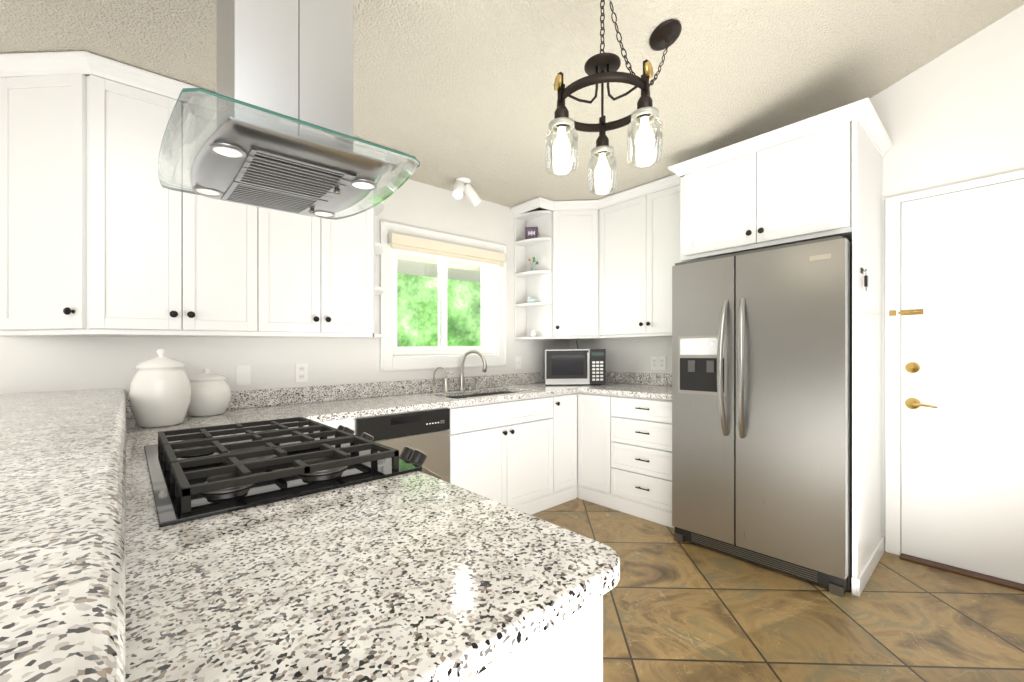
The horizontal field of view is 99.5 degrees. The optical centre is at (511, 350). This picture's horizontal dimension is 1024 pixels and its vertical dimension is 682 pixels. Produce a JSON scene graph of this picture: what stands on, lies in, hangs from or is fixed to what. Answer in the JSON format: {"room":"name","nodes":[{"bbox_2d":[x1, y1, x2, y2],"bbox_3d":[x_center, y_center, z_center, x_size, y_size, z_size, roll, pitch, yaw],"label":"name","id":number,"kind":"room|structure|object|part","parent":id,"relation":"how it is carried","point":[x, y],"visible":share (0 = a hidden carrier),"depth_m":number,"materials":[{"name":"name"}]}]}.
{"room":"kitchen","nodes":[
{"label":"kitchen","id":0,"kind":"room"},
{"bbox_2d":[0,77,569,397],"bbox_3d":[-2.018,-0.093,2.206,7.150,2.776,0.150,0,0,-42],"label":"wall","id":1,"kind":"structure","parent":0,"point":[43,363],"depth_m":2.72,"materials":[{"name":"white paint"}]},
{"bbox_2d":[0,51,111,334],"bbox_3d":[-2.012,-0.676,1.892,0.350,1.182,0.323,0,0,-42],"label":"upper cabinet","id":2,"kind":"object","parent":1,"relation":"attached to","point":[104,232],"depth_m":1.87,"materials":[{"name":"white wood"}]},
{"bbox_2d":[108,71,271,337],"bbox_3d":[-1.683,-0.644,2.185,0.743,1.111,0.323,0,0,-42],"label":"upper cabinet","id":3,"kind":"object","parent":1,"relation":"attached to","point":[180,263],"depth_m":2.03,"materials":[{"name":"white wood"}]},
{"bbox_2d":[236,365,249,385],"bbox_3d":[-1.557,0.144,2.510,0.072,0.117,0.006,0,0,-42],"label":"electrical outlet plate","id":4,"kind":"object","parent":1,"relation":"attached to","point":[242,374],"visible":1,"depth_m":2.50,"materials":[{"name":"white plastic"}]},
{"bbox_2d":[295,363,307,381],"bbox_3d":[-1.321,0.141,2.720,0.072,0.117,0.007,0,0,-42],"label":"duplex electrical outlet","id":5,"kind":"object","parent":1,"relation":"attached to","point":[301,372],"visible":1,"depth_m":2.72,"materials":[{"name":"white plastic"}]},
{"bbox_2d":[268,204,379,338],"bbox_3d":[-1.222,-0.644,2.596,0.693,1.111,0.323,0,0,-42],"label":"upper cabinet","id":6,"kind":"object","parent":1,"relation":"attached to","point":[324,274],"depth_m":2.51,"materials":[{"name":"white wood"}]},
{"bbox_2d":[354,158,383,338],"bbox_3d":[-0.909,-0.640,2.876,0.155,1.120,0.320,0,0,-42],"label":"shelf","id":7,"kind":"object","parent":6,"relation":"attached to","point":[377,248],"depth_m":2.71,"materials":[{"name":"white wood"}]},
{"bbox_2d":[397,252,480,282],"bbox_3d":[-0.713,-0.797,4.011,5.500,0.155,0.790,0,0,-42],"label":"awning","id":8,"kind":"structure","parent":1,"relation":"attached to","point":[425,265],"depth_m":3.96,"materials":[{"name":"beige"}]},
{"bbox_2d":[380,220,506,370],"bbox_3d":[-0.525,-0.390,3.484,1.172,1.074,0.126,0,0,-42],"label":"window","id":9,"kind":"structure","parent":1,"relation":"in","point":[389,361],"depth_m":3.35,"materials":[{"name":"white wood"}]},
{"bbox_2d":[393,249,490,355],"bbox_3d":[-0.562,-0.389,3.526,0.964,0.865,0.065,0,0,-42],"label":"slider","id":10,"kind":"object","parent":9,"relation":"in","point":[485,314],"visible":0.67,"depth_m":3.52,"materials":[{"name":"white plastic"}]},
{"bbox_2d":[387,233,505,322],"bbox_3d":[-0.467,-0.537,3.418,1.072,0.602,0.060,0,0,-42],"label":"window blind","id":11,"kind":"object","parent":9,"relation":"attached to","point":[400,242],"visible":1,"depth_m":3.35,"materials":[{"name":"beige fabric"}]},
{"bbox_2d":[515,356,520,368],"bbox_3d":[0.057,0.113,3.947,0.072,0.117,0.008,0,0,-42],"label":"light switch","id":12,"kind":"object","parent":1,"relation":"attached to","point":[517,362],"visible":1,"depth_m":3.94,"materials":[{"name":"white plastic"}]},
{"bbox_2d":[522,201,573,339],"bbox_3d":[0.482,-0.707,4.084,0.614,1.176,0.366,0,0,-42],"label":"upper cabinet","id":13,"kind":"object","parent":1,"relation":"attached to","point":[538,280],"depth_m":3.87,"materials":[{"name":"white wood"}]},
{"bbox_2d":[525,227,537,239],"bbox_3d":[0.175,-1.041,3.883,0.110,0.123,0.050,0,0,3],"label":"decor","id":14,"kind":"object","parent":13,"relation":"in","point":[531,232],"visible":0.81,"depth_m":3.88,"materials":[{"name":"purple"}]},
{"bbox_2d":[528,257,537,270],"bbox_3d":[0.187,-0.768,3.872,0.090,0.148,0.065,0,0,-42],"label":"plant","id":15,"kind":"object","parent":13,"relation":"in","point":[529,259],"visible":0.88,"depth_m":3.87,"materials":[{"name":"green plant"}]},
{"bbox_2d":[514,210,551,339],"bbox_3d":[0.182,-0.656,3.848,0.155,1.122,0.320,0,0,-42],"label":"shelf","id":16,"kind":"object","parent":13,"relation":"attached to","point":[538,281],"depth_m":3.87,"materials":[{"name":"white wood"}]},
{"bbox_2d":[528,297,538,302],"bbox_3d":[0.188,-0.449,3.879,0.087,0.064,0.071,0,0,-42],"label":"bird","id":17,"kind":"object","parent":13,"relation":"in","point":[531,300],"visible":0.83,"depth_m":3.86,"materials":[{"name":"white ceramic"}]},
{"bbox_2d":[531,329,535,336],"bbox_3d":[0.192,-0.152,3.866,0.052,0.068,0.052,0,0,-42],"label":"jar","id":18,"kind":"object","parent":13,"relation":"in","point":[533,333],"visible":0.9,"depth_m":3.85,"materials":[{"name":"white ceramic"}]},
{"bbox_2d":[0,0,1023,211],"bbox_3d":[0.137,-2.154,-0.327,7.000,1.876,6.500,0,0,-42],"label":"ceiling","id":19,"kind":"structure","parent":0,"point":[447,93],"depth_m":2.09,"materials":[{"name":"beige paint"}]},
{"bbox_2d":[158,0,419,219],"bbox_3d":[-0.702,-0.873,1.336,0.600,0.798,0.720,0,0,-42],"label":"range hood","id":20,"kind":"object","parent":19,"relation":"hanging from","point":[268,124],"visible":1,"depth_m":1.20,"materials":[{"name":"silver metal"}]},
{"bbox_3d":[-0.702,-0.530,1.336,0.600,0.043,0.720,0,0,-42],"label":"hood glass","id":21,"kind":"part","parent":20,"relation":"part of","materials":[{"name":"teal"}]},
{"bbox_2d":[453,177,481,205],"bbox_3d":[-0.349,-1.184,3.230,0.266,0.184,0.157,0,0,-42],"label":"spotlight","id":22,"kind":"object","parent":19,"relation":"attached to","point":[467,189],"visible":1,"depth_m":3.23,"materials":[{"name":"white plastic"}]},
{"bbox_2d":[545,40,675,194],"bbox_3d":[0.299,-0.771,1.528,0.369,0.326,0.362,0,0,0],"label":"chandelier","id":23,"kind":"object","parent":19,"relation":"hanging from","point":[602,68],"depth_m":1.45,"materials":[{"name":"black metal"}]},
{"bbox_2d":[600,0,621,39],"label":"chain","id":24,"kind":"object","parent":19,"relation":"hanging from","point":[602,7],"depth_m":1.51,"materials":[{"name":"black metal"}]},
{"bbox_2d":[650,19,681,39],"label":"ceiling canopy","id":25,"kind":"object","parent":19,"relation":"hanging from","point":[670,29],"depth_m":1.84,"materials":[{"name":"black metal"}]},
{"bbox_2d":[532,497,1023,681],"bbox_3d":[0.143,1.256,-0.221,7.150,0.197,6.650,0,0,-42],"label":"floor","id":26,"kind":"structure","parent":0,"point":[677,611],"depth_m":1.94,"materials":[{"name":"tile"}]},
{"bbox_2d":[520,622,602,681],"bbox_3d":[-0.239,0.803,0.662,0.585,0.908,0.518,0,0,-42],"label":"base cabinet","id":27,"kind":"object","parent":26,"relation":"on","point":[582,661],"depth_m":0.61,"materials":[{"name":"wood"}]},
{"bbox_2d":[0,388,131,681],"bbox_3d":[-1.228,0.203,0.931,0.595,0.087,2.796,0,0,-42],"label":"countertop","id":28,"kind":"structure","parent":27,"relation":"on","point":[66,531],"depth_m":0.40,"materials":[{"name":"white stone"}]},
{"bbox_2d":[128,382,674,681],"bbox_3d":[0.160,0.334,2.339,3.412,0.085,2.542,0,0,-42],"label":"countertop","id":29,"kind":"structure","parent":27,"relation":"on","point":[373,535],"depth_m":0.78,"materials":[{"name":"white stone"}]},
{"bbox_2d":[129,349,190,427],"bbox_3d":[-1.572,0.164,1.940,0.218,0.344,0.218,0,0,-42],"label":"canister","id":30,"kind":"object","parent":29,"relation":"on","point":[160,392],"visible":1,"depth_m":1.87,"materials":[{"name":"white ceramic"}]},
{"bbox_2d":[187,368,230,416],"bbox_3d":[-1.587,0.214,2.255,0.212,0.245,0.212,0,0,-42],"label":"canister","id":31,"kind":"object","parent":29,"relation":"on","point":[210,394],"visible":0.9,"depth_m":2.19,"materials":[{"name":"white ceramic"}]},
{"bbox_2d":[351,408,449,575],"bbox_3d":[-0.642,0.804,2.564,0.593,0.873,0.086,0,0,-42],"label":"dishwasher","id":32,"kind":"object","parent":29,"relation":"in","point":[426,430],"depth_m":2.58,"materials":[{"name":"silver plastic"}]},
{"bbox_2d":[432,350,486,392],"bbox_3d":[-0.388,0.160,3.354,0.430,0.324,0.196,0,0,-42],"label":"faucet","id":33,"kind":"object","parent":29,"relation":"on","point":[461,377],"depth_m":3.41,"materials":[{"name":"silver metal"}]},
{"bbox_2d":[545,340,605,384],"bbox_3d":[0.561,0.107,3.939,0.520,0.404,0.377,0,0,3],"label":"microwave","id":34,"kind":"object","parent":29,"relation":"on","point":[575,366],"visible":1,"depth_m":3.77,"materials":[{"name":"white metal"}]},
{"bbox_2d":[672,236,851,596],"bbox_3d":[1.565,0.324,2.650,0.828,1.771,0.898,0,0,-42],"label":"fridge","id":35,"kind":"object","parent":26,"relation":"on","point":[761,407],"visible":0.98,"depth_m":2.35,"materials":[{"name":"silver metal"}]},
{"bbox_2d":[668,97,892,596],"bbox_3d":[1.637,-0.006,2.698,0.732,2.422,1.025,0,0,-42],"label":"cabinet","id":36,"kind":"object","parent":26,"relation":"on","point":[824,183],"visible":1,"depth_m":2.36,"materials":[{"name":"white wood"}]},
{"bbox_3d":[1.636,-1.176,2.697,0.730,0.082,1.025,0,0,-42],"label":"crown","id":37,"kind":"part","parent":36,"relation":"part of","materials":[{"name":"white wood"}]},
{"bbox_2d":[861,267,867,290],"bbox_3d":[1.785,-0.359,2.192,0.056,0.115,0.022,0,0,-42],"label":"rack","id":38,"kind":"object","parent":36,"relation":"attached to","point":[865,279],"visible":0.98,"depth_m":2.19,"materials":[{"name":"black metal"}]},
{"bbox_3d":[1.951,0.026,2.362,0.710,2.358,0.032,0,0,-42],"label":"panel","id":39,"kind":"part","parent":36,"relation":"part of","materials":[{"name":"white wood"}]},
{"bbox_2d":[900,553,1023,590],"bbox_3d":[2.523,1.186,2.199,0.074,0.022,0.826,0,0,-42],"label":"threshold","id":40,"kind":"object","parent":26,"relation":"on","point":[974,575],"visible":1,"depth_m":2.31,"materials":[{"name":"brown wood"}]},
{"bbox_2d":[570,5,1023,536],"bbox_3d":[2.807,-1.011,2.050,0.150,4.462,6.500,0,0,-42],"label":"wall","id":41,"kind":"structure","parent":0,"point":[954,115],"depth_m":2.39,"materials":[{"name":"white paint"}]},
{"bbox_2d":[550,197,617,339],"bbox_3d":[0.686,-0.707,3.855,0.614,1.176,0.342,0,0,-42],"label":"upper cabinet","id":42,"kind":"object","parent":41,"relation":"attached to","point":[576,232],"depth_m":3.77,"materials":[{"name":"white wood"}]},
{"bbox_3d":[0.671,-1.252,3.479,0.489,0.085,1.518,0,0,-42],"label":"cab crown","id":43,"kind":"part","parent":42,"relation":"part of","materials":[{"name":"white wood"}]},
{"bbox_2d":[606,371,671,385],"bbox_3d":[1.094,0.248,3.843,0.020,0.116,1.497,0,0,-42],"label":"backsplash","id":44,"kind":"structure","parent":41,"relation":"attached to","point":[656,379],"depth_m":3.79,"materials":[{"name":"grey stone"}]},
{"bbox_2d":[602,177,682,336],"bbox_3d":[1.144,-0.681,3.527,0.366,1.106,0.961,0,0,-42],"label":"upper cabinet","id":45,"kind":"object","parent":41,"relation":"attached to","point":[604,273],"depth_m":3.45,"materials":[{"name":"white wood"}]},
{"bbox_3d":[1.165,-0.670,3.511,0.354,1.129,0.910,0,0,-42],"label":"cab door","id":46,"kind":"part","parent":45,"relation":"part of","materials":[{"name":"white wood"}]},
{"bbox_2d":[651,356,665,369],"bbox_3d":[1.244,0.108,3.685,0.008,0.116,0.138,0,0,-42],"label":"electrical outlet","id":47,"kind":"object","parent":41,"relation":"attached to","point":[658,362],"visible":1,"depth_m":3.68,"materials":[{"name":"white plastic"}]},
{"bbox_2d":[885,170,1023,554],"bbox_3d":[2.540,0.143,2.214,0.029,2.108,0.966,0,0,-42],"label":"door frame","id":48,"kind":"structure","parent":41,"relation":"attached to","point":[892,379],"depth_m":2.54,"materials":[{"name":"white wood"}]},
{"bbox_3d":[2.234,-0.217,2.542,0.008,0.030,0.030,0,0,-42],"label":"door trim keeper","id":49,"kind":"part","parent":48,"relation":"part of","materials":[{"name":"gold metal"}]},
{"bbox_2d":[898,179,1023,583],"bbox_3d":[2.523,0.157,2.207,0.062,2.046,0.834,0,0,-42],"label":"entry door","id":50,"kind":"structure","parent":41,"relation":"in","point":[962,379],"depth_m":2.33,"materials":[{"name":"white wood"}]},
{"label":"outside","id":51,"kind":"structure","parent":0,"visible":0},
{"bbox_2d":[397,273,480,355],"bbox_3d":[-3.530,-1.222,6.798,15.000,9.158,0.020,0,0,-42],"label":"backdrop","id":52,"kind":"structure","parent":51,"point":[404,282],"depth_m":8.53,"materials":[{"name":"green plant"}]}
]}

